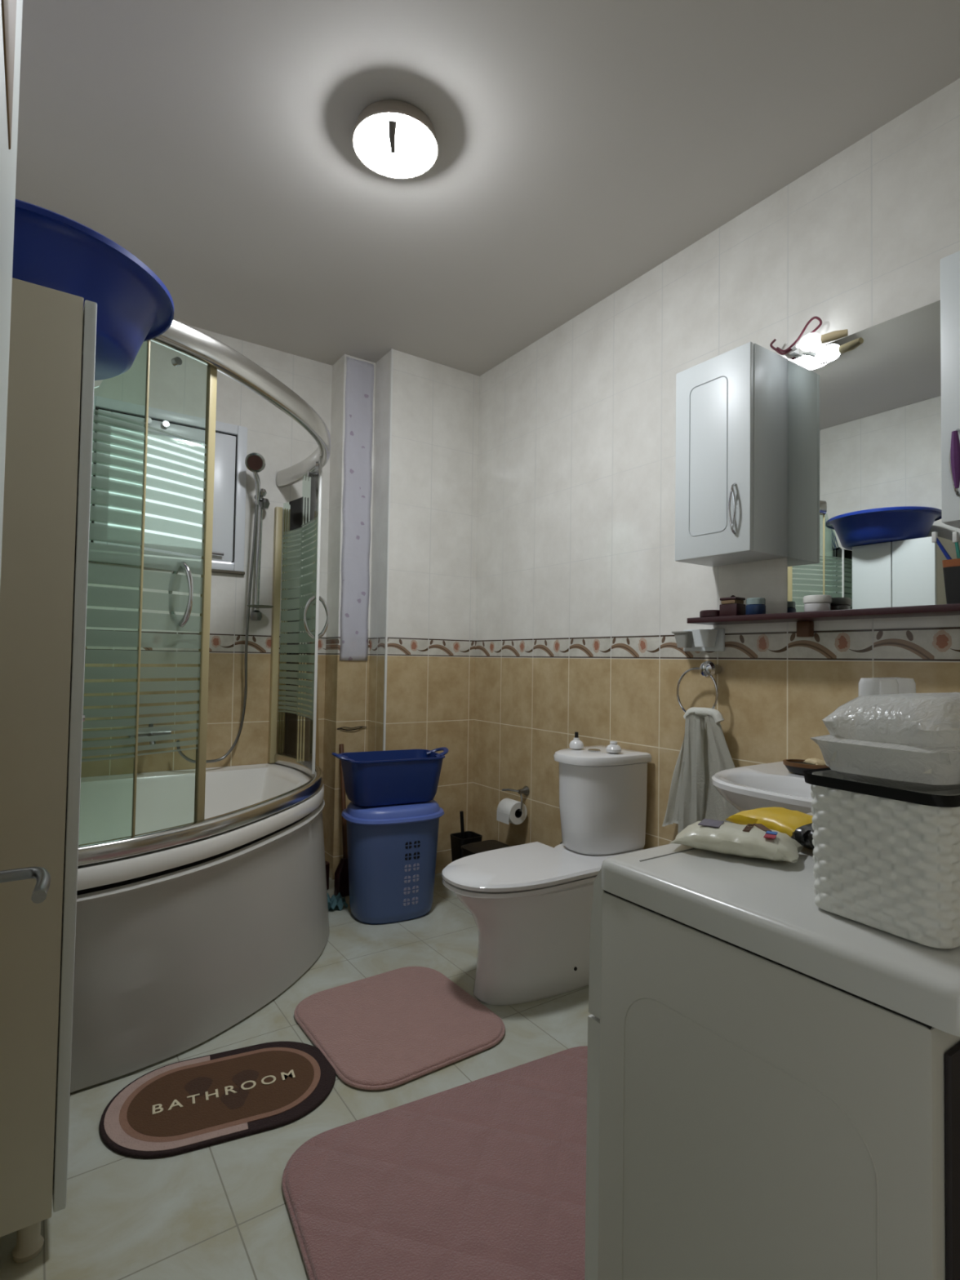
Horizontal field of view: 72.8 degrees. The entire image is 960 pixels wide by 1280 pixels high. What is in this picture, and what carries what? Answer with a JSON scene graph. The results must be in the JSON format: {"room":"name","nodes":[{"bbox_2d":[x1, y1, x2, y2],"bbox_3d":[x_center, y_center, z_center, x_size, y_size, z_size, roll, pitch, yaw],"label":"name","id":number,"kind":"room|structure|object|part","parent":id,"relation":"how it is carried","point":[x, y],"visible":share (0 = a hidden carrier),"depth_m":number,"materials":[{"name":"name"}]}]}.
{"room":"bathroom","nodes":[
{"label":"bathroom","id":0,"kind":"room"},
{"bbox_2d":[80,325,332,777],"bbox_3d":[-1.449,-0.154,2.861,1.650,2.608,0.278,2,-2,-34],"label":"wall","id":1,"kind":"structure","parent":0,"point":[283,443],"depth_m":3.10,"materials":[{"name":"tile"}]},
{"bbox_2d":[128,724,171,744],"bbox_3d":[-1.425,0.394,2.823,0.168,0.126,0.150,2,-2,-34],"label":"mixer tap","id":2,"kind":"object","parent":1,"relation":"attached to","point":[149,725],"visible":0.23,"depth_m":2.82,"materials":[{"name":"silver metal"}]},
{"bbox_3d":[-1.409,0.429,2.797,0.023,0.054,0.091,2,-2,-34],"label":"spout","id":3,"kind":"part","parent":2,"relation":"part of","materials":[{"name":"silver metal"}]},
{"bbox_2d":[88,395,247,574],"bbox_3d":[-1.411,-0.678,2.942,0.691,0.712,0.104,2,-2,-34],"label":"window","id":4,"kind":"structure","parent":1,"relation":"attached to","point":[231,440],"depth_m":3.05,"materials":[{"name":"white plastic"}]},
{"bbox_3d":[-1.413,-0.329,2.925,0.691,0.014,0.024,2,-2,-34],"label":"sill","id":5,"kind":"part","parent":4,"relation":"part of","materials":[{"name":"white plastic"}]},
{"bbox_3d":[-1.234,-0.401,3.010,0.092,0.016,0.026,2,-2,-34],"label":"handle","id":6,"kind":"part","parent":4,"relation":"part of","materials":[{"name":"silver metal"}]},
{"bbox_3d":[-1.156,-0.154,3.001,0.413,1.426,0.178,2,-2,-34],"label":"shower rail set","id":7,"kind":"part","parent":1,"relation":"part of","materials":[{"name":"silver metal"}]},
{"bbox_2d":[246,604,273,608],"bbox_3d":[-1.042,-0.157,3.090,0.124,0.012,0.099,2,-2,-34],"label":"soap shelf","id":8,"kind":"object","parent":1,"relation":"attached to","point":[248,606],"depth_m":3.06,"materials":[{"name":"plastic"}]},
{"bbox_3d":[-1.031,-0.699,3.090,0.040,0.040,0.040,2,-2,-34],"label":"clamp knob","id":9,"kind":"part","parent":1,"relation":"part of","materials":[{"name":"silver metal"}]},
{"bbox_2d":[0,872,591,1279],"bbox_3d":[-0.248,1.185,1.734,2.440,0.100,3.550,2,-2,-34],"label":"floor","id":10,"kind":"structure","parent":0,"point":[219,1211],"depth_m":1.41,"materials":[{"name":"tile"}]},
{"bbox_2d":[0,0,50,903],"bbox_3d":[-0.302,0.072,0.392,0.096,2.018,1.020,2,-2,-34],"label":"door","id":11,"kind":"structure","parent":10,"relation":"on","point":[11,11],"depth_m":0.69,"materials":[{"name":"white paint"}]},
{"bbox_3d":[-0.292,-0.603,0.394,0.003,0.190,0.670,2,-2,-34],"label":"panel","id":12,"kind":"part","parent":11,"relation":"part of","materials":[{"name":"white wood"}]},
{"bbox_3d":[-0.478,0.257,0.677,0.053,0.020,0.088,2,-2,-34],"label":"handle","id":13,"kind":"part","parent":11,"relation":"part of","materials":[{"name":"silver metal"}]},
{"bbox_2d":[0,277,97,1262],"bbox_3d":[-1.005,0.231,1.277,0.389,1.755,0.410,2,-2,-34],"label":"tall cabinet","id":14,"kind":"object","parent":10,"relation":"on","point":[47,480],"visible":1,"depth_m":1.18,"materials":[{"name":"white wood"}]},
{"bbox_3d":[-0.819,1.074,1.182,0.052,0.070,0.052,2,-2,-34],"label":"leg","id":15,"kind":"part","parent":14,"relation":"part of","materials":[{"name":"beige plastic"}]},
{"bbox_3d":[-0.805,0.198,1.290,0.020,1.678,0.202,2,-2,-34],"label":"door","id":16,"kind":"part","parent":14,"relation":"part of","materials":[{"name":"white wood"}]},
{"bbox_2d":[12,199,173,380],"bbox_3d":[-0.980,-0.721,1.422,0.562,0.154,0.562,2,-2,-34],"label":"tub","id":17,"kind":"object","parent":14,"relation":"on","point":[52,250],"visible":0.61,"depth_m":1.32,"materials":[{"name":"blue plastic"}]},
{"bbox_2d":[70,763,329,1092],"bbox_3d":[-1.131,0.851,2.272,1.363,0.558,1.371,2,-2,-34],"label":"tub","id":18,"kind":"object","parent":10,"relation":"on","point":[175,947],"visible":0.72,"depth_m":1.87,"materials":[{"name":"plastic"}]},
{"bbox_2d":[76,763,324,890],"bbox_3d":[-1.131,0.734,2.276,1.360,0.324,1.369,2,-2,-34],"label":"tub basin","id":19,"kind":"object","parent":18,"relation":"in","point":[283,850],"depth_m":2.36,"materials":[{"name":"plastic"}]},
{"bbox_2d":[77,318,330,866],"bbox_3d":[-0.906,-0.145,2.257,0.534,1.438,1.892,1,-2,9],"label":"shower enclosure","id":20,"kind":"object","parent":18,"relation":"on","point":[300,636],"visible":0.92,"depth_m":1.81,"materials":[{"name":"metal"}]},
{"bbox_3d":[-1.067,-0.152,1.553,0.474,1.333,0.027,2,-2,-38],"label":"fixed glass","id":21,"kind":"part","parent":20,"relation":"part of","materials":[{"name":"clear glass"}]},
{"bbox_3d":[-0.937,-0.145,1.702,0.038,1.328,0.468,-1,-2,41],"label":"sliding door","id":22,"kind":"part","parent":20,"relation":"part of","materials":[{"name":"green glass"}]},
{"bbox_3d":[-0.858,-0.127,1.831,0.050,0.183,0.016,0,-2,31],"label":"handle","id":23,"kind":"part","parent":20,"relation":"part of","materials":[{"name":"silver metal"}]},
{"bbox_3d":[-0.812,-0.127,1.803,0.050,0.183,0.016,0,-2,31],"label":"handle","id":24,"kind":"part","parent":20,"relation":"part of","materials":[{"name":"silver metal"}]},
{"bbox_3d":[-0.915,0.549,2.233,0.526,0.049,1.892,1,-2,10],"label":"rail","id":25,"kind":"part","parent":20,"relation":"part of","materials":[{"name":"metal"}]},
{"bbox_3d":[-0.773,-0.816,2.492,0.357,0.079,1.535,1,-2,-4],"label":"rail","id":26,"kind":"part","parent":20,"relation":"part of","materials":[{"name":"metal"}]},
{"bbox_3d":[-0.847,-0.056,3.042,0.023,1.238,0.389,2,-2,-39],"label":"fixed glass","id":27,"kind":"part","parent":20,"relation":"part of","materials":[{"name":"clear glass"}]},
{"bbox_3d":[-0.752,-0.106,2.873,0.019,1.328,0.322,2,-2,-28],"label":"sliding door","id":28,"kind":"part","parent":20,"relation":"part of","materials":[{"name":"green glass"}]},
{"bbox_3d":[-0.716,-0.097,2.744,0.050,0.183,0.016,2,-2,-19],"label":"handle","id":29,"kind":"part","parent":20,"relation":"part of","materials":[{"name":"silver metal"}]},
{"bbox_3d":[-0.665,-0.096,2.761,0.050,0.183,0.016,2,-2,-19],"label":"handle","id":30,"kind":"part","parent":20,"relation":"part of","materials":[{"name":"silver metal"}]},
{"bbox_2d":[99,1040,335,1158],"bbox_3d":[-0.631,1.118,1.615,0.540,0.012,0.345,2,-2,-24],"label":"door mat","id":31,"kind":"object","parent":10,"relation":"on","point":[184,1106],"visible":1,"depth_m":1.58,"materials":[{"name":"brown fabric"}]},
{"bbox_2d":[184,1069,258,1109],"bbox_3d":[-0.651,1.114,1.618,0.171,0.002,0.148,1,-2,0],"label":"print","id":32,"kind":"object","parent":31,"relation":"on","point":[212,1089],"depth_m":1.61},
{"bbox_2d":[315,681,329,889],"bbox_3d":[-0.805,0.607,3.149,0.103,1.120,0.276,2,-2,-34],"label":"stick","id":33,"kind":"object","parent":10,"relation":"on","point":[317,761],"visible":0.24,"depth_m":3.17,"materials":[{"name":"brown wood"}]},
{"bbox_2d":[327,892,347,911],"bbox_3d":[-0.640,1.139,2.835,0.098,0.052,0.108,2,-2,-34],"label":"cloth","id":34,"kind":"object","parent":10,"relation":"on","point":[337,900],"visible":0.73,"depth_m":2.82,"materials":[{"name":"teal fabric"}]},
{"bbox_2d":[333,743,349,897],"bbox_3d":[-0.661,0.837,3.081,0.108,0.662,0.237,2,-2,-34],"label":"broom","id":35,"kind":"object","parent":10,"relation":"on","point":[341,873],"visible":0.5,"depth_m":2.99,"materials":[{"name":"brown wood"}]},
{"bbox_2d":[341,799,444,924],"bbox_3d":[-0.376,0.930,2.803,0.435,0.472,0.346,2,-2,-34],"label":"laundry hamper","id":36,"kind":"object","parent":10,"relation":"on","point":[392,849],"visible":0.89,"depth_m":2.67,"materials":[{"name":"blue plastic"}]},
{"bbox_2d":[331,746,448,806],"bbox_3d":[-0.383,0.584,2.821,0.518,0.216,0.277,2,-2,-26],"label":"plastic tub","id":37,"kind":"object","parent":36,"relation":"on","point":[403,776],"visible":1,"depth_m":2.72,"materials":[{"name":"blue plastic"}]},
{"bbox_3d":[-0.573,0.490,2.724,0.086,0.039,0.133,2,-2,-34],"label":"ear handle","id":38,"kind":"part","parent":37,"relation":"part of","materials":[{"name":"blue plastic"}]},
{"bbox_3d":[-0.190,0.502,2.923,0.086,0.039,0.133,2,-2,-34],"label":"ear handle","id":39,"kind":"part","parent":37,"relation":"part of","materials":[{"name":"blue plastic"}]},
{"bbox_3d":[-0.373,0.725,2.809,0.435,0.062,0.346,2,-2,-34],"label":"hamper lid","id":40,"kind":"part","parent":36,"relation":"part of","materials":[{"name":"plastic"}]},
{"bbox_2d":[293,966,505,1090],"bbox_3d":[-0.246,1.132,1.955,0.517,0.016,0.547,2,-2,-34],"label":"bath mat","id":41,"kind":"object","parent":10,"relation":"on","point":[397,1027],"visible":1,"depth_m":1.90,"materials":[{"name":"pink fabric"}]},
{"bbox_2d":[281,1045,587,1279],"bbox_3d":[0.141,1.117,1.292,0.922,0.018,0.802,2,-2,-29],"label":"bath mat","id":42,"kind":"object","parent":10,"relation":"on","point":[484,1178],"visible":0.52,"depth_m":1.32,"materials":[{"name":"pink fabric"}]},
{"bbox_2d":[450,810,482,862],"bbox_3d":[-0.069,1.016,3.235,0.130,0.336,0.120,2,-2,-34],"label":"toilet brush","id":43,"kind":"object","parent":10,"relation":"on","point":[457,839],"visible":0.51,"depth_m":3.22,"materials":[{"name":"black plastic"}]},
{"bbox_3d":[-0.083,0.991,3.226,0.043,0.287,0.017,2,-2,-34],"label":"brush handle","id":44,"kind":"part","parent":43,"relation":"part of","materials":[{"name":"black plastic"}]},
{"bbox_2d":[461,840,511,857],"bbox_3d":[0.088,1.073,3.002,0.210,0.212,0.370,2,-2,-34],"label":"waste bin","id":45,"kind":"object","parent":10,"relation":"on","point":[469,849],"visible":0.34,"depth_m":3.06,"materials":[{"name":"black plastic"}]},
{"bbox_2d":[441,745,651,1005],"bbox_3d":[0.245,0.780,2.255,0.822,0.758,0.360,2,-2,-34],"label":"toilet","id":46,"kind":"object","parent":10,"relation":"on","point":[530,904],"visible":0.9,"depth_m":2.13,"materials":[{"name":"ceramic"}]},
{"bbox_3d":[0.105,0.781,2.160,0.480,0.018,0.356,2,-2,-34],"label":"seat","id":47,"kind":"part","parent":46,"relation":"part of","materials":[{"name":"plastic"}]},
{"bbox_3d":[0.111,0.755,2.164,0.497,0.025,0.360,2,-2,-34],"label":"lid","id":48,"kind":"part","parent":46,"relation":"part of","materials":[{"name":"plastic"}]},
{"bbox_3d":[0.236,0.978,2.245,0.755,0.362,0.344,2,-2,-34],"label":"bowl","id":49,"kind":"part","parent":46,"relation":"part of","materials":[{"name":"ceramic"}]},
{"bbox_2d":[568,731,583,749],"bbox_3d":[0.367,0.382,2.480,0.056,0.065,0.056,2,-2,-34],"label":"air freshener","id":50,"kind":"object","parent":46,"relation":"on","point":[575,744],"visible":1,"depth_m":2.46,"materials":[{"name":"ceramic"}]},
{"bbox_3d":[0.433,0.435,2.444,0.320,0.039,0.264,2,-2,-34],"label":"cistern lid","id":51,"kind":"part","parent":46,"relation":"part of","materials":[{"name":"ceramic"}]},
{"bbox_2d":[605,741,622,753],"bbox_3d":[0.490,0.392,2.389,0.058,0.043,0.058,2,-2,-34],"label":"soap bottle","id":52,"kind":"object","parent":46,"relation":"on","point":[613,748],"visible":1,"depth_m":2.37,"materials":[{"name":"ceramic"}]},
{"bbox_2d":[711,761,813,813],"bbox_3d":[0.874,0.754,1.630,0.525,0.792,0.524,2,-2,-34],"label":"sink","id":53,"kind":"object","parent":10,"relation":"on","point":[771,784],"visible":0.23,"depth_m":1.69,"materials":[{"name":"ceramic"}]},
{"bbox_2d":[782,759,828,773],"bbox_3d":[0.892,0.346,1.768,0.101,0.028,0.127,2,-2,-34],"label":"soap dish","id":54,"kind":"object","parent":53,"relation":"on","point":[794,766],"visible":0.62,"depth_m":1.75,"materials":[{"name":"black plastic"}]},
{"bbox_3d":[0.892,0.349,1.768,0.097,0.022,0.122,2,-2,-34],"label":"dish","id":55,"kind":"part","parent":54,"relation":"part of","materials":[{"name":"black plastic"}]},
{"bbox_2d":[803,758,826,765],"bbox_3d":[0.900,0.328,1.749,0.034,0.019,0.056,1,-2,-13],"label":"soap bar","id":56,"kind":"object","parent":54,"relation":"in","point":[810,761],"visible":0.88,"depth_m":1.74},
{"bbox_2d":[584,812,959,1279],"bbox_3d":[0.461,0.682,0.799,0.574,0.831,0.440,2,-2,-34],"label":"washing machine","id":57,"kind":"object","parent":10,"relation":"on","point":[773,1075],"visible":0.87,"depth_m":0.61,"materials":[{"name":"white metal"}]},
{"bbox_3d":[0.361,0.783,0.940,0.566,0.635,0.042,2,-2,-34],"label":"panel","id":58,"kind":"part","parent":57,"relation":"part of","materials":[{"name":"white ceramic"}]},
{"bbox_2d":[669,818,804,862],"bbox_3d":[0.321,0.249,0.818,0.146,0.031,0.089,0,-2,32],"label":"pack","id":59,"kind":"object","parent":57,"relation":"on","point":[757,841],"visible":1,"depth_m":0.79,"materials":[{"name":"white plastic"}]},
{"bbox_2d":[697,818,724,827],"bbox_3d":[0.296,0.234,0.834,0.025,0.001,0.035,0,-2,32],"label":"print","id":60,"kind":"object","parent":59,"relation":"on","point":[706,823],"depth_m":0.83},
{"bbox_2d":[753,823,771,831],"bbox_3d":[0.355,0.236,0.819,0.010,0.001,0.034,1,-2,3],"label":"print","id":61,"kind":"object","parent":59,"relation":"on","point":[758,827],"depth_m":0.81,"materials":[{"name":"brown plastic"}]},
{"bbox_2d":[763,833,776,839],"bbox_3d":[0.347,0.235,0.779,0.012,0.001,0.016,0,-2,32],"label":"print","id":62,"kind":"object","parent":59,"relation":"on","point":[766,836],"depth_m":0.78},
{"bbox_2d":[765,831,777,835],"bbox_3d":[0.354,0.234,0.791,0.012,0.001,0.012,0,-2,32],"label":"print","id":63,"kind":"object","parent":59,"relation":"on","point":[767,833],"depth_m":0.79},
{"bbox_2d":[725,806,814,849],"bbox_3d":[0.424,0.251,0.883,0.094,0.035,0.174,2,-2,-21],"label":"pack","id":64,"kind":"object","parent":57,"relation":"on","point":[797,824],"visible":0.48,"depth_m":0.87},
{"bbox_3d":[0.483,0.285,0.788,0.574,0.034,0.383,2,-2,-34],"label":"panel","id":65,"kind":"part","parent":57,"relation":"part of","materials":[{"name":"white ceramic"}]},
{"bbox_2d":[857,677,898,696],"bbox_3d":[0.473,0.154,0.773,0.048,0.219,0.048,2,-2,-34],"label":"bottle","id":66,"kind":"object","parent":57,"relation":"on","point":[867,686],"visible":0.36,"depth_m":0.76,"materials":[{"name":"plastic"}]},
{"bbox_2d":[803,767,959,948],"bbox_3d":[0.479,0.196,0.660,0.320,0.128,0.133,2,-2,-30],"label":"woven basket","id":67,"kind":"object","parent":57,"relation":"on","point":[886,859],"visible":0.8,"depth_m":0.57,"materials":[{"name":"white plastic"}]},
{"bbox_2d":[810,692,959,795],"bbox_3d":[0.479,0.134,0.662,0.314,0.160,0.140,2,-2,-34],"label":"plastic bag","id":68,"kind":"object","parent":67,"relation":"in","point":[905,741],"visible":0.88,"depth_m":0.58,"materials":[{"name":"white"}]},
{"bbox_2d":[884,677,915,693],"bbox_3d":[0.516,0.156,0.807,0.048,0.219,0.048,2,-2,-34],"label":"bottle","id":69,"kind":"object","parent":57,"relation":"on","point":[905,685],"visible":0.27,"depth_m":0.79,"materials":[{"name":"plastic"}]},
{"bbox_3d":[0.572,0.704,0.637,0.534,0.760,0.005,2,-2,-34],"label":"panel","id":70,"kind":"part","parent":57,"relation":"part of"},
{"bbox_2d":[322,354,375,879],"bbox_3d":[-0.703,-0.126,3.382,0.170,2.608,0.260,2,-2,-34],"label":"wall","id":71,"kind":"structure","parent":0,"point":[346,682],"depth_m":3.27,"materials":[{"name":"tile"}]},
{"bbox_2d":[337,726,366,730],"bbox_3d":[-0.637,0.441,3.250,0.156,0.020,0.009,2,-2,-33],"label":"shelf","id":72,"kind":"object","parent":71,"relation":"attached to","point":[343,726],"visible":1,"depth_m":3.25,"materials":[{"name":"black plastic"}]},
{"bbox_2d":[339,356,373,661],"bbox_3d":[-0.620,-0.658,3.285,0.154,1.523,0.006,2,-2,-34],"label":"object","id":73,"kind":"object","parent":71,"relation":"attached to","point":[357,477],"visible":1,"depth_m":3.28,"materials":[{"name":"white plastic"}]},
{"bbox_2d":[367,349,479,874],"bbox_3d":[-0.365,-0.117,3.498,0.520,2.608,0.450,2,-2,-34],"label":"wall","id":74,"kind":"structure","parent":0,"point":[433,570],"depth_m":3.31,"materials":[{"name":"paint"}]},
{"bbox_2d":[382,348,393,751],"bbox_3d":[-0.453,-0.129,3.167,0.010,2.608,0.008,2,-2,-34],"label":"trim","id":75,"kind":"structure","parent":74,"relation":"attached to","point":[392,349],"depth_m":3.17,"materials":[{"name":"white paint"}]},
{"bbox_2d":[15,0,959,376],"bbox_3d":[-0.206,-1.521,1.817,2.440,0.100,3.550,2,-2,-34],"label":"ceiling","id":76,"kind":"structure","parent":0,"point":[584,145],"depth_m":1.89,"materials":[{"name":"paint"}]},
{"bbox_2d":[351,99,439,178],"bbox_3d":[-0.243,-1.424,1.880,0.250,0.090,0.250,2,-2,-34],"label":"ceiling lamp","id":77,"kind":"object","parent":76,"relation":"attached to","point":[393,139],"visible":1,"depth_m":1.83,"materials":[{"name":"frosted glass"},{"name":"metal"}]},
{"bbox_2d":[472,78,959,848],"bbox_3d":[0.752,-0.133,2.415,0.100,2.608,3.500,2,-2,-34],"label":"wall","id":78,"kind":"structure","parent":0,"point":[582,592],"depth_m":2.45,"materials":[{"name":"tile"}]},
{"bbox_2d":[496,798,527,824],"bbox_3d":[0.148,0.798,3.037,0.106,0.104,0.100,2,-2,-34],"label":"toilet paper roll","id":79,"kind":"object","parent":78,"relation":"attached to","point":[507,808],"visible":0.98,"depth_m":3.00,"materials":[{"name":"white paper"}]},
{"bbox_2d":[502,786,529,811],"bbox_3d":[0.175,0.739,3.051,0.082,0.108,0.135,2,-2,-42],"label":"toilet roll holder","id":80,"kind":"object","parent":78,"relation":"attached to","point":[525,790],"visible":0.92,"depth_m":3.04,"materials":[{"name":"silver metal"}]},
{"bbox_3d":[0.146,0.706,3.058,0.090,0.014,0.010,0,-2,25],"label":"lever","id":81,"kind":"part","parent":80,"relation":"part of","materials":[{"name":"silver metal"}]},
{"bbox_3d":[0.169,0.747,3.036,0.037,0.090,0.126,2,-2,-34],"label":"arm","id":82,"kind":"part","parent":80,"relation":"part of","materials":[{"name":"silver metal"}]},
{"bbox_2d":[671,628,724,651],"bbox_3d":[0.750,0.000,2.250,0.080,0.077,0.166,2,-2,-34],"label":"cup holder","id":83,"kind":"object","parent":78,"relation":"attached to","point":[709,639],"visible":1,"depth_m":2.22,"materials":[{"name":"metal"}]},
{"bbox_2d":[691,629,717,647],"bbox_3d":[0.764,-0.006,2.217,0.062,0.058,0.068,2,-2,-34],"label":"cup","id":84,"kind":"object","parent":83,"relation":"on","point":[702,637],"depth_m":2.20,"materials":[{"name":"white plastic"}]},
{"bbox_2d":[676,660,722,712],"bbox_3d":[0.757,0.170,2.236,0.075,0.197,0.168,2,-2,-34],"label":"towel ring","id":85,"kind":"object","parent":78,"relation":"attached to","point":[708,668],"visible":0.95,"depth_m":2.19,"materials":[{"name":"silver metal"}]},
{"bbox_2d":[662,706,739,834],"bbox_3d":[0.747,0.473,2.182,0.069,0.491,0.387,2,-2,-31],"label":"hand towel","id":86,"kind":"object","parent":85,"relation":"hanging from","point":[693,797],"visible":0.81,"depth_m":2.17,"materials":[{"name":"fabric"}]},
{"bbox_3d":[0.782,0.099,2.204,0.075,0.058,0.058,2,-2,-34],"label":"knob","id":87,"kind":"part","parent":85,"relation":"part of","materials":[{"name":"silver metal"}]},
{"bbox_2d":[675,342,787,566],"bbox_3d":[0.796,-0.571,2.090,0.219,0.625,0.276,2,-2,-34],"label":"upper cabinet","id":88,"kind":"object","parent":78,"relation":"attached to","point":[731,472],"visible":1,"depth_m":2.00,"materials":[{"name":"white wood"}]},
{"bbox_3d":[0.729,-0.573,2.044,0.018,0.625,0.274,2,-2,-34],"label":"door","id":89,"kind":"part","parent":88,"relation":"part of","materials":[{"name":"white wood"}]},
{"bbox_3d":[0.760,-0.395,1.955,0.019,0.157,0.027,2,-2,-34],"label":"handle","id":90,"kind":"part","parent":88,"relation":"part of","materials":[{"name":"silver metal"}]},
{"bbox_2d":[769,315,848,356],"bbox_3d":[0.978,-0.911,1.956,0.073,0.114,0.247,2,-2,-22],"label":"light","id":91,"kind":"object","parent":78,"relation":"attached to","point":[811,341],"depth_m":1.92,"materials":[{"name":"white paint"}]},
{"bbox_3d":[0.964,-0.892,1.990,0.014,0.026,0.053,1,-2,11],"label":"lamp arm","id":92,"kind":"part","parent":91,"relation":"part of","materials":[{"name":"white paint"}]},
{"bbox_3d":[0.965,-0.927,1.999,0.022,0.081,0.158,2,-2,-39],"label":"loose wire","id":93,"kind":"part","parent":91,"relation":"part of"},
{"bbox_3d":[0.976,-0.880,1.930,0.050,0.050,0.069,2,-2,-34],"label":"bulb","id":94,"kind":"part","parent":91,"relation":"part of","materials":[{"name":"white glass"}]},
{"bbox_2d":[820,328,848,343],"bbox_3d":[1.021,-0.876,1.876,0.026,0.027,0.069,3,-2,-45],"label":"socket","id":95,"kind":"object","parent":91,"relation":"attached to","point":[836,335],"depth_m":1.87,"materials":[{"name":"beige plastic"}]},
{"bbox_2d":[687,603,959,637],"bbox_3d":[1.071,-0.048,1.731,0.139,0.066,1.154,2,-2,-34],"label":"wooden shelf","id":96,"kind":"object","parent":78,"relation":"attached to","point":[805,620],"visible":1,"depth_m":1.82,"materials":[{"name":"red wood"}]},
{"bbox_2d":[699,609,719,617],"bbox_3d":[0.767,-0.086,2.151,0.080,0.026,0.080,2,-2,-34],"label":"round tin","id":97,"kind":"object","parent":96,"relation":"on","point":[705,613],"visible":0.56,"depth_m":2.12,"materials":[{"name":"red metal"}]},
{"bbox_2d":[719,595,745,616],"bbox_3d":[0.806,-0.109,2.083,0.054,0.070,0.063,2,-2,-34],"label":"wooden box","id":98,"kind":"object","parent":96,"relation":"on","point":[732,606],"visible":0.89,"depth_m":2.06,"materials":[{"name":"red wood"}]},
{"bbox_3d":[0.807,-0.130,2.082,0.053,0.008,0.058,2,-2,-34],"label":"lid","id":99,"kind":"part","parent":98,"relation":"part of","materials":[{"name":"red wood"}]},
{"bbox_2d":[745,597,765,614],"bbox_3d":[0.854,-0.102,2.017,0.058,0.053,0.058,2,-2,-34],"label":"jar","id":100,"kind":"object","parent":96,"relation":"on","point":[754,606],"visible":0.85,"depth_m":1.99,"materials":[{"name":"blue plastic"}]},
{"bbox_3d":[0.854,-0.119,2.017,0.055,0.020,0.055,2,-2,-34],"label":"jar lid","id":101,"kind":"part","parent":100,"relation":"part of","materials":[{"name":"grey plastic"}]},
{"bbox_2d":[803,595,831,611],"bbox_3d":[0.977,-0.103,1.887,0.073,0.050,0.074,2,-2,-34],"label":"jar","id":102,"kind":"object","parent":96,"relation":"on","point":[811,602],"visible":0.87,"depth_m":1.86,"materials":[{"name":"ceramic"}]},
{"bbox_3d":[0.977,-0.117,1.887,0.073,0.021,0.074,2,-2,-34],"label":"ribbed lid","id":103,"kind":"part","parent":102,"relation":"part of","materials":[{"name":"white plastic"}]},
{"bbox_2d":[942,558,959,604],"bbox_3d":[1.169,-0.138,1.567,0.077,0.108,0.077,2,-2,-34],"label":"toothbrush cup","id":104,"kind":"object","parent":96,"relation":"on","point":[951,567],"visible":0.97,"depth_m":1.56,"materials":[{"name":"black plastic"}]},
{"bbox_2d":[931,531,951,559],"bbox_3d":[1.145,-0.186,1.570,0.012,0.161,0.095,2,-2,-40],"label":"toothbrush","id":105,"kind":"object","parent":104,"relation":"in","point":[934,535],"visible":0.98,"depth_m":1.59,"materials":[{"name":"blue plastic"}]},
{"bbox_2d":[952,531,959,558],"bbox_3d":[1.171,-0.185,1.579,0.013,0.158,0.040,3,-2,-44],"label":"toothbrush","id":106,"kind":"object","parent":104,"relation":"in","point":[955,535],"visible":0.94,"depth_m":1.59,"materials":[{"name":"green plastic"}]},
{"bbox_2d":[787,300,959,612],"bbox_3d":[1.098,-0.483,1.834,0.005,0.803,0.484,2,-2,-34],"label":"wall mirror","id":107,"kind":"object","parent":78,"relation":"attached to","point":[864,406],"visible":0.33,"depth_m":1.83,"materials":[{"name":"silver metal"}]},
{"bbox_2d":[940,250,959,528],"bbox_3d":[1.215,-0.583,1.477,0.219,0.625,0.235,2,-2,-34],"label":"upper cabinet","id":108,"kind":"object","parent":78,"relation":"attached to","point":[949,264],"visible":1,"depth_m":1.51,"materials":[{"name":"white wood"}]},
{"bbox_3d":[1.085,-0.405,1.482,0.019,0.157,0.027,2,-2,-34],"label":"handle","id":109,"kind":"part","parent":108,"relation":"part of","materials":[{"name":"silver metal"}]},
{"bbox_2d":[950,430,959,488],"bbox_3d":[1.076,-0.408,1.474,0.018,0.130,0.019,1,-2,-12],"label":"tassel","id":110,"kind":"object","parent":108,"relation":"hanging from","point":[955,444],"visible":1,"depth_m":1.47,"materials":[{"name":"purple fabric"}]}
]}

